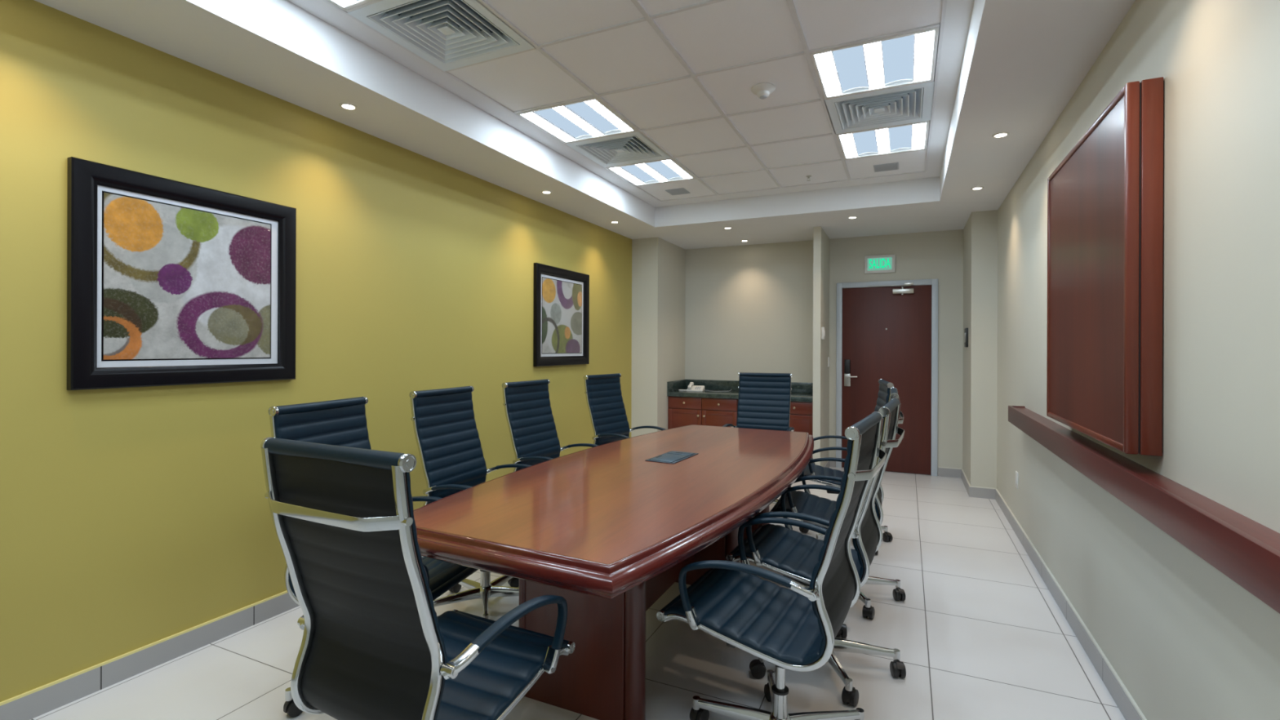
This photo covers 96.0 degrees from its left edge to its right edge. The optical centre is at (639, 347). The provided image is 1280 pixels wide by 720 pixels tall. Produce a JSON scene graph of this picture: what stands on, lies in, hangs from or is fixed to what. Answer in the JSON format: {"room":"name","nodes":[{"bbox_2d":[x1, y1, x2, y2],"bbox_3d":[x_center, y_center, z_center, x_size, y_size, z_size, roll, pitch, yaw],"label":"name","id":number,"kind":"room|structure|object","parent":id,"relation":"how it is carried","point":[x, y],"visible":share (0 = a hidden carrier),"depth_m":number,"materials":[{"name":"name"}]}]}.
{"room":"conference room","nodes":[
{"label":"conference room","id":0,"kind":"room"},
{"bbox_2d":[0,0,631,702],"bbox_3d":[-1.592,-0.138,3.765,0.120,3.044,8.940,0,0,25],"label":"wall","id":1,"kind":"structure","parent":0,"point":[132,518],"depth_m":2.66,"materials":[{"name":"yellow paint"}]},
{"bbox_2d":[0,590,298,719],"bbox_3d":[-1.730,1.337,3.320,0.013,0.094,7.780,0,0,25],"label":"baseboard","id":2,"kind":"structure","parent":1,"relation":"attached to","point":[33,705],"depth_m":2.44,"materials":[{"name":"tile"}]},
{"bbox_2d":[66,156,296,390],"bbox_3d":[-2.023,-0.287,2.645,0.037,0.904,0.905,0,0,25],"label":"framed picture","id":3,"kind":"object","parent":1,"relation":"attached to","point":[170,282],"visible":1,"depth_m":2.54,"materials":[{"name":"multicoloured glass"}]},
{"bbox_2d":[101,191,271,360],"bbox_3d":[-2.032,-0.291,2.640,0.001,0.689,0.685,0,0,25],"label":"print","id":4,"kind":"object","parent":3,"relation":"attached to","point":[180,281],"depth_m":2.59},
{"bbox_2d":[533,262,589,366],"bbox_3d":[-0.724,-0.291,5.457,0.037,0.908,0.920,0,0,25],"label":"framed picture","id":5,"kind":"object","parent":1,"relation":"attached to","point":[561,308],"visible":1,"depth_m":5.40,"materials":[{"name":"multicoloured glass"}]},
{"bbox_2d":[541,276,582,354],"bbox_3d":[-0.729,-0.291,5.460,0.001,0.688,0.702,0,0,25],"label":"print","id":6,"kind":"object","parent":5,"relation":"attached to","point":[561,297],"depth_m":5.43},
{"bbox_2d":[30,466,1125,719],"bbox_3d":[0.150,1.440,2.958,3.970,0.100,8.940,0,0,25],"label":"floor","id":7,"kind":"structure","parent":0,"point":[978,632],"depth_m":2.59,"materials":[{"name":"tile"}]},
{"bbox_2d":[267,395,478,717],"bbox_3d":[-1.036,0.803,2.338,0.681,1.164,0.626,0,0,15],"label":"chair","id":8,"kind":"object","parent":7,"relation":"on","point":[339,422],"visible":0.19,"depth_m":2.34,"materials":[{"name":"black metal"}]},
{"bbox_2d":[260,436,575,719],"bbox_3d":[-0.583,0.803,1.574,0.617,1.168,0.681,0,0,26],"label":"chair","id":9,"kind":"object","parent":7,"relation":"on","point":[375,645],"visible":1,"depth_m":1.35,"materials":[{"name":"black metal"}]},
{"bbox_2d":[408,385,532,618],"bbox_3d":[-0.798,0.804,3.082,0.681,1.164,0.617,0,0,21],"label":"chair","id":10,"kind":"object","parent":7,"relation":"on","point":[446,435],"visible":0.45,"depth_m":3.08,"materials":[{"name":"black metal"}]},
{"bbox_2d":[502,378,599,471],"bbox_3d":[-0.512,0.805,3.799,0.696,1.164,0.617,0,0,26],"label":"chair","id":11,"kind":"object","parent":7,"relation":"on","point":[535,440],"visible":0.46,"depth_m":3.87,"materials":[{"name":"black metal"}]},
{"bbox_2d":[413,424,813,719],"bbox_3d":[0.163,0.994,3.079,1.284,0.792,2.985,0,0,25],"label":"conference table","id":12,"kind":"object","parent":7,"relation":"on","point":[606,529],"visible":0.93,"depth_m":2.19,"materials":[{"name":"brown wood"}]},
{"bbox_2d":[583,373,665,445],"bbox_3d":[-0.069,0.806,4.722,0.681,1.166,0.632,0,0,33],"label":"chair","id":13,"kind":"object","parent":7,"relation":"on","point":[606,406],"visible":0.5,"depth_m":4.83,"materials":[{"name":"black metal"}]},
{"bbox_2d":[667,395,737,429],"bbox_3d":[0.847,0.991,7.081,0.860,0.805,0.631,0,0,25],"label":"base cabinet","id":14,"kind":"object","parent":7,"relation":"on","point":[682,411],"visible":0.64,"depth_m":6.83,"materials":[{"name":"brown wood"}]},
{"bbox_2d":[666,379,813,402],"bbox_3d":[1.243,0.500,6.902,1.730,0.175,0.625,0,0,25],"label":"countertop","id":15,"kind":"structure","parent":14,"relation":"on","point":[800,392],"depth_m":6.96,"materials":[{"name":"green stone"}]},
{"bbox_2d":[678,382,731,391],"bbox_3d":[0.806,0.482,7.135,0.654,0.107,0.208,0,0,7],"label":"telephone","id":16,"kind":"object","parent":15,"relation":"on","point":[691,388],"visible":1,"depth_m":7.10,"materials":[{"name":"white plastic"}]},
{"bbox_2d":[722,372,794,503],"bbox_3d":[1.023,0.809,4.980,0.632,1.168,0.681,0,0,22],"label":"chair","id":17,"kind":"object","parent":7,"relation":"on","point":[764,399],"visible":0.39,"depth_m":5.20,"materials":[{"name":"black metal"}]},
{"bbox_2d":[656,411,886,719],"bbox_3d":[0.459,0.808,1.983,0.681,1.166,0.654,0,0,30],"label":"chair","id":18,"kind":"object","parent":7,"relation":"on","point":[782,627],"visible":1,"depth_m":1.93,"materials":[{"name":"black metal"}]},
{"bbox_2d":[789,401,813,457],"bbox_3d":[1.631,0.993,6.718,0.860,0.805,0.631,0,0,25],"label":"base cabinet","id":19,"kind":"object","parent":7,"relation":"on","point":[801,412],"visible":0.13,"depth_m":6.34,"materials":[{"name":"brown wood"}]},
{"bbox_2d":[726,397,906,706],"bbox_3d":[0.803,0.809,2.566,0.696,1.168,0.611,0,0,29],"label":"chair","id":20,"kind":"object","parent":7,"relation":"on","point":[785,551],"visible":0.7,"depth_m":2.46,"materials":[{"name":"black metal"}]},
{"bbox_2d":[769,386,906,619],"bbox_3d":[1.133,0.811,3.283,0.697,1.164,0.610,0,0,23],"label":"chair","id":21,"kind":"object","parent":7,"relation":"on","point":[796,501],"visible":0.29,"depth_m":3.20,"materials":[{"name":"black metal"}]},
{"bbox_2d":[798,378,893,555],"bbox_3d":[1.471,0.813,4.193,0.692,1.164,0.612,0,0,16],"label":"chair","id":22,"kind":"object","parent":7,"relation":"on","point":[884,393],"visible":0.25,"depth_m":4.14,"materials":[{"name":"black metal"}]},
{"bbox_2d":[34,0,1135,249],"bbox_3d":[0.160,-1.457,2.958,3.730,0.332,8.700,0,0,25],"label":"ceiling","id":23,"kind":"structure","parent":0,"point":[1013,67],"depth_m":3.16,"materials":[{"name":"tile"}]},
{"bbox_2d":[338,102,357,110],"bbox_3d":[-1.565,-1.295,3.093,0.090,0.006,0.090,0,0,25],"label":"recessed light","id":24,"kind":"object","parent":23,"relation":"in","point":[348,106],"visible":1,"depth_m":3.09,"materials":[{"name":"white glass"}]},
{"bbox_2d":[327,0,374,10],"bbox_3d":[-1.175,-1.549,2.185,0.586,0.089,0.586,0,0,25],"label":"ceiling light","id":25,"kind":"object","parent":23,"relation":"attached to","point":[345,5],"visible":1,"depth_m":2.52,"materials":[{"name":"white plastic"}]},
{"bbox_2d":[347,0,534,71],"bbox_3d":[-0.919,-1.555,2.738,0.600,0.104,0.600,0,0,25],"label":"ceiling vent","id":26,"kind":"object","parent":23,"relation":"in","point":[448,34],"visible":0.95,"depth_m":2.75,"materials":[{"name":"white metal"}]},
{"bbox_2d":[541,190,551,194],"bbox_3d":[-0.776,-1.292,4.784,0.090,0.006,0.090,0,0,25],"label":"recessed light","id":27,"kind":"object","parent":23,"relation":"in","point":[546,192],"visible":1,"depth_m":4.78,"materials":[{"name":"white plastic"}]},
{"bbox_2d":[515,97,637,143],"bbox_3d":[-0.407,-1.546,3.846,0.586,0.089,0.586,0,0,25],"label":"ceiling light","id":28,"kind":"object","parent":23,"relation":"attached to","point":[588,118],"visible":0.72,"depth_m":3.84,"materials":[{"name":"white plastic"}]},
{"bbox_2d":[565,132,670,167],"bbox_3d":[-0.152,-1.553,4.400,0.600,0.104,0.600,0,0,25],"label":"ceiling vent","id":29,"kind":"object","parent":23,"relation":"in","point":[630,148],"visible":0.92,"depth_m":4.41,"materials":[{"name":"white metal"}]},
{"bbox_2d":[322,0,946,201],"bbox_3d":[-0.089,-1.506,2.355,2.456,0.009,6.728,0,0,25],"label":"grid","id":30,"kind":"structure","parent":23,"relation":"attached to","point":[647,17],"depth_m":3.25,"materials":[{"name":"white metal"}]},
{"bbox_2d":[605,158,695,186],"bbox_3d":[0.104,-1.544,4.953,0.586,0.089,0.586,0,0,25],"label":"ceiling light","id":31,"kind":"object","parent":23,"relation":"attached to","point":[663,171],"visible":0.69,"depth_m":4.97,"materials":[{"name":"white plastic"}]},
{"bbox_2d":[665,187,690,195],"bbox_3d":[0.364,-1.504,5.551,0.190,0.009,0.190,0,0,25],"label":"ceiling speaker","id":32,"kind":"object","parent":23,"relation":"attached to","point":[675,191],"visible":1,"depth_m":5.53},
{"bbox_2d":[751,82,775,99],"bbox_3d":[0.715,-1.477,3.341,0.140,0.060,0.140,0,0,25],"label":"smoke detector","id":33,"kind":"object","parent":23,"relation":"attached to","point":[762,90],"visible":1,"depth_m":3.31,"materials":[{"name":"white plastic"}]},
{"bbox_2d":[809,26,939,98],"bbox_3d":[1.254,-1.540,3.078,0.586,0.089,0.586,0,0,25],"label":"ceiling light","id":34,"kind":"object","parent":23,"relation":"attached to","point":[907,59],"visible":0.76,"depth_m":3.06,"materials":[{"name":"white plastic"}]},
{"bbox_2d":[823,80,934,133],"bbox_3d":[1.510,-1.547,3.632,0.600,0.104,0.600,0,0,25],"label":"ceiling vent","id":35,"kind":"object","parent":23,"relation":"in","point":[913,103],"visible":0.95,"depth_m":3.63,"materials":[{"name":"white metal"}]},
{"bbox_2d":[836,120,929,159],"bbox_3d":[1.765,-1.538,4.186,0.586,0.089,0.586,0,0,25],"label":"ceiling light","id":36,"kind":"object","parent":23,"relation":"attached to","point":[912,136],"visible":0.8,"depth_m":4.19,"materials":[{"name":"white plastic"}]},
{"bbox_2d":[873,162,898,172],"bbox_3d":[2.045,-1.498,4.786,0.190,0.009,0.190,0,0,25],"label":"ceiling speaker","id":37,"kind":"object","parent":23,"relation":"attached to","point":[895,166],"visible":1,"depth_m":4.77},
{"bbox_2d":[970,186,983,190],"bbox_3d":[2.706,-1.279,4.623,0.090,0.006,0.090,0,0,25],"label":"recessed light","id":38,"kind":"object","parent":23,"relation":"in","point":[974,188],"visible":1,"depth_m":4.61,"materials":[{"name":"white glass"}]},
{"bbox_2d":[991,132,1009,137],"bbox_3d":[2.172,-1.281,3.471,0.090,0.006,0.090,0,0,25],"label":"recessed light","id":39,"kind":"object","parent":23,"relation":"in","point":[1000,135],"visible":1,"depth_m":3.47,"materials":[{"name":"white glass"}]},
{"bbox_2d":[631,237,685,437],"bbox_3d":[0.245,0.050,7.201,0.335,2.682,0.920,0,0,25],"label":"wall pillar","id":40,"kind":"structure","parent":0,"point":[658,264],"depth_m":6.82,"materials":[{"name":"beige paint"}]},
{"bbox_2d":[812,226,830,467],"bbox_3d":[2.041,0.056,6.454,0.091,2.682,0.770,0,0,25],"label":"wall","id":41,"kind":"structure","parent":0,"point":[821,241],"depth_m":6.12,"materials":[{"name":"beige paint"}]},
{"bbox_2d":[821,327,825,339],"bbox_3d":[1.973,-0.158,6.194,0.029,0.130,0.100,0,0,25],"label":"wall thermostat","id":42,"kind":"object","parent":41,"relation":"attached to","point":[823,329],"visible":1,"depth_m":6.15,"materials":[{"name":"white plastic"}]},
{"bbox_2d":[684,229,963,475],"bbox_3d":[2.005,-0.125,6.961,3.730,3.044,0.120,0,0,25],"label":"wall","id":43,"kind":"structure","parent":0,"point":[748,308],"depth_m":6.97,"materials":[{"name":"beige paint"}]},
{"bbox_2d":[666,379,813,393],"bbox_3d":[1.244,0.475,6.904,1.730,0.124,0.619,0,0,25],"label":"backsplash","id":44,"kind":"structure","parent":43,"relation":"attached to","point":[797,387],"depth_m":7.27,"materials":[{"name":"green stone"}]},
{"bbox_2d":[864,253,895,273],"bbox_3d":[2.723,-0.952,6.546,0.320,0.202,0.034,0,0,25],"label":"exit sign","id":45,"kind":"object","parent":43,"relation":"attached to","point":[881,264],"visible":1,"depth_m":6.53,"materials":[{"name":"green plastic"}]},
{"bbox_2d":[835,279,937,475],"bbox_3d":[2.774,0.322,6.518,1.056,2.157,0.159,0,0,25],"label":"door","id":46,"kind":"structure","parent":43,"relation":"in","point":[887,331],"depth_m":6.49,"materials":[{"name":"brown wood"}]},
{"bbox_2d":[830,461,995,499],"bbox_3d":[1.779,1.349,6.483,3.704,0.094,0.933,0,0,25],"label":"baseboard","id":47,"kind":"structure","parent":43,"relation":"attached to","point":[985,493],"depth_m":5.42,"materials":[{"name":"tile"}]},
{"bbox_2d":[962,209,997,488],"bbox_3d":[3.395,0.061,5.776,0.210,2.682,0.865,0,0,25],"label":"wall pillar","id":48,"kind":"structure","parent":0,"point":[980,229],"depth_m":5.39,"materials":[{"name":"beige paint"}]},
{"bbox_2d":[964,328,968,346],"bbox_3d":[3.271,-0.103,5.781,0.022,0.190,0.200,0,0,25],"label":"wall panel","id":49,"kind":"object","parent":48,"relation":"attached to","point":[966,330],"visible":1,"depth_m":5.70,"materials":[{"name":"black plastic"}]},
{"bbox_2d":[996,0,1279,719],"bbox_3d":[1.903,-0.125,2.150,0.120,3.044,8.940,0,0,25],"label":"wall","id":50,"kind":"structure","parent":0,"point":[1185,640],"depth_m":1.73,"materials":[{"name":"beige paint"}]},
{"bbox_2d":[1015,471,1018,488],"bbox_3d":[2.841,0.995,4.348,0.012,0.120,0.080,0,0,25],"label":"wall outlet","id":51,"kind":"object","parent":50,"relation":"attached to","point":[1016,472],"visible":1,"depth_m":4.33,"materials":[{"name":"white plastic"}]},
{"bbox_2d":[938,466,1146,719],"bbox_3d":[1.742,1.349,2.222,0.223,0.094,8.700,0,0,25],"label":"baseboard","id":52,"kind":"structure","parent":50,"relation":"attached to","point":[1119,696],"depth_m":2.77,"materials":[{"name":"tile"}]},
{"bbox_2d":[1046,76,1164,456],"bbox_3d":[1.916,-0.266,2.442,0.100,1.241,1.190,0,0,25],"label":"wall cabinet","id":53,"kind":"object","parent":50,"relation":"attached to","point":[1104,335],"visible":1,"depth_m":2.07,"materials":[{"name":"brown wood"}]},
{"bbox_2d":[1008,405,1279,613],"bbox_3d":[1.417,0.466,1.365,0.100,0.113,6.068,0,0,25],"label":"wall ledge","id":54,"kind":"object","parent":50,"relation":"attached to","point":[1246,551],"visible":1,"depth_m":1.58,"materials":[{"name":"brown wood"}]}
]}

